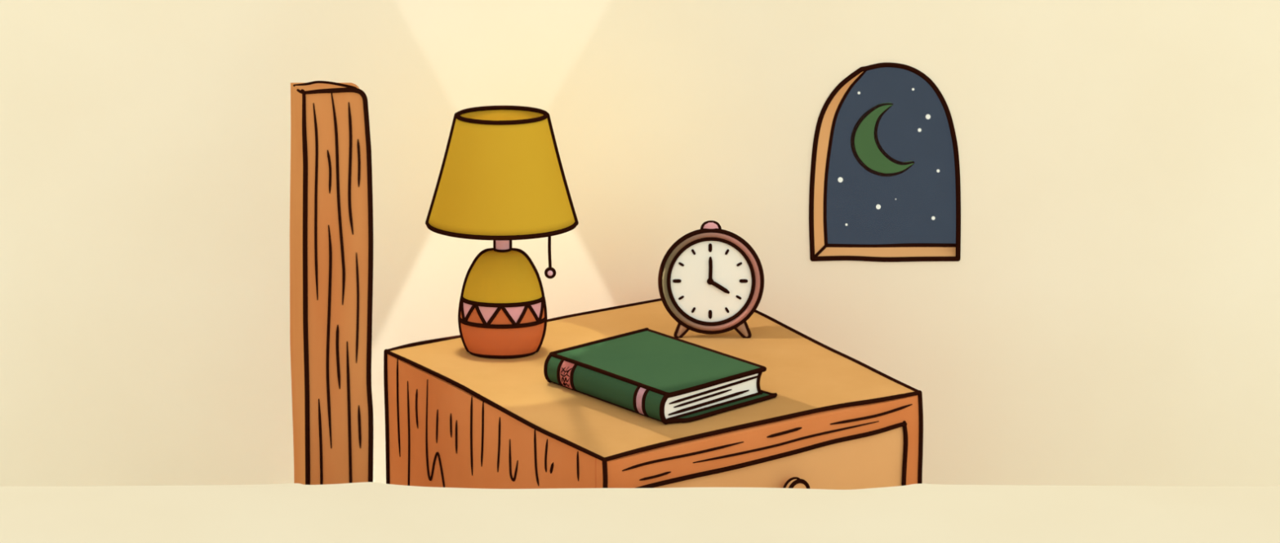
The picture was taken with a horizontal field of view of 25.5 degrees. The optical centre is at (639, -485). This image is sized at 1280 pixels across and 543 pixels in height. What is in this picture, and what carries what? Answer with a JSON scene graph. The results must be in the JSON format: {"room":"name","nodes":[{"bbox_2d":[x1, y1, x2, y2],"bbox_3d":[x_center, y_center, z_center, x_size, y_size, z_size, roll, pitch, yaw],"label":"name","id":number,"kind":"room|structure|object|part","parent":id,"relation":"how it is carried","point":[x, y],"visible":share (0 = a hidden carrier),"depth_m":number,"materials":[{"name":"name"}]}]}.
{"room":"bedroom","nodes":[
{"label":"bedroom","id":0,"kind":"room"},
{"bbox_2d":[0,0,1279,486],"bbox_3d":[0.000,0.591,3.868,4.800,1.510,0.075,0,0,0],"label":"wall","id":1,"kind":"structure","parent":0,"point":[1108,313],"depth_m":3.83,"materials":[{"name":"beige paint"}]},
{"bbox_2d":[808,62,960,262],"bbox_3d":[0.336,0.876,3.839,0.215,0.270,0.024,0,0,0],"label":"window","id":2,"kind":"structure","parent":1,"relation":"in","point":[820,250],"depth_m":3.83,"materials":[{"name":"brown wood"}]},
{"bbox_3d":[0.337,1.001,3.839,0.213,0.021,0.024,0,0,0],"label":"sill","id":3,"kind":"part","parent":2,"relation":"part of","materials":[{"name":"brown wood"}]},
{"bbox_2d":[0,481,1279,542],"bbox_3d":[0.000,1.197,1.375,4.800,0.298,4.950,0,0,0],"label":"floor","id":4,"kind":"structure","parent":0,"point":[367,512],"depth_m":2.96,"materials":[{"name":"beige"}]},
{"bbox_2d":[289,80,373,484],"bbox_3d":[-0.363,1.007,3.324,0.104,0.678,0.055,0,0,0],"label":"wooden post","id":5,"kind":"object","parent":4,"relation":"on","point":[331,197],"visible":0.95,"depth_m":3.30,"materials":[{"name":"brown wood"}]},
{"bbox_2d":[383,297,923,489],"bbox_3d":[0.027,1.190,3.428,0.498,0.313,0.517,0,0,-33],"label":"bedside table","id":6,"kind":"object","parent":4,"relation":"on","point":[455,417],"visible":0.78,"depth_m":3.31,"materials":[{"name":"brown wood"}]},
{"bbox_3d":[-0.170,1.190,3.306,0.021,0.313,0.495,0,0,-34],"label":"panel","id":7,"kind":"part","parent":6,"relation":"part of","materials":[{"name":"red wood"}]},
{"bbox_2d":[425,105,578,358],"bbox_3d":[-0.171,0.888,3.500,0.187,0.297,0.153,0,0,-10],"label":"table lamp","id":8,"kind":"object","parent":6,"relation":"on","point":[501,180],"visible":1,"depth_m":3.47,"materials":[{"name":"yellow fabric"}]},
{"bbox_3d":[-0.171,0.809,3.500,0.190,0.140,0.151,0,0,0],"label":"lamp shade","id":9,"kind":"part","parent":8,"relation":"part of","materials":[{"name":"yellow fabric"}]},
{"bbox_3d":[-0.170,1.013,3.500,0.110,0.046,0.071,0,0,0],"label":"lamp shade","id":10,"kind":"part","parent":8,"relation":"part of","materials":[{"name":"ceramic"}]},
{"bbox_3d":[-0.137,0.893,3.484,0.065,0.068,0.004,0,0,29],"label":"pull cord","id":11,"kind":"part","parent":8,"relation":"part of","materials":[{"name":"plastic"}]},
{"bbox_2d":[543,327,777,424],"bbox_3d":[0.024,1.018,3.347,0.174,0.036,0.225,0,0,-41],"label":"book","id":12,"kind":"object","parent":6,"relation":"on","point":[666,379],"visible":1,"depth_m":3.31,"materials":[{"name":"green fabric"}]},
{"bbox_2d":[657,220,764,337],"bbox_3d":[0.090,0.964,3.576,0.134,0.149,0.036,0,0,0],"label":"alarm clock","id":13,"kind":"object","parent":6,"relation":"on","point":[711,279],"visible":0.98,"depth_m":3.56,"materials":[{"name":"paint"}]},
{"bbox_3d":[0.143,1.190,3.228,0.443,0.313,0.021,0,0,-33],"label":"frame","id":14,"kind":"part","parent":6,"relation":"part of","materials":[{"name":"red wood"}]},
{"bbox_3d":[0.141,1.158,3.228,0.393,0.173,0.015,0,0,-33],"label":"drawer","id":15,"kind":"part","parent":6,"relation":"part of","materials":[{"name":"brown wood"}]},
{"bbox_3d":[0.175,1.114,3.230,0.032,0.032,0.024,0,0,-33],"label":"knob","id":16,"kind":"part","parent":6,"relation":"part of","materials":[{"name":"brown wood"}]},
{"label":"outside","id":17,"kind":"structure","parent":0,"visible":0},
{"bbox_2d":[826,66,955,244],"bbox_3d":[0.349,0.918,3.970,0.362,0.430,0.010,0,0,0],"label":"night sky","id":18,"kind":"structure","parent":17,"point":[922,193],"depth_m":3.96,"materials":[{"name":"blue"}]},
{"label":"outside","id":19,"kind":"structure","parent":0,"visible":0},
{"bbox_2d":[837,177,843,182],"bbox_3d":[0.281,0.931,3.963,0.007,0.007,0.007,0,0,0],"label":"star","id":20,"kind":"object","parent":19,"point":[840,179],"visible":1,"depth_m":3.96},
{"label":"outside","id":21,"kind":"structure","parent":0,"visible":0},
{"bbox_2d":[850,102,914,176],"bbox_3d":[0.339,0.873,3.956,0.090,0.103,0.018,0,0,0],"label":"moon","id":22,"kind":"object","parent":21,"point":[866,148],"visible":1,"depth_m":3.95,"materials":[{"name":"green"}]},
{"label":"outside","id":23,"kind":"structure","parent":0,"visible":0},
{"bbox_2d":[925,114,930,119],"bbox_3d":[0.404,0.843,3.963,0.007,0.007,0.007,0,0,0],"label":"star","id":24,"kind":"object","parent":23,"point":[927,116],"visible":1,"depth_m":3.96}
]}

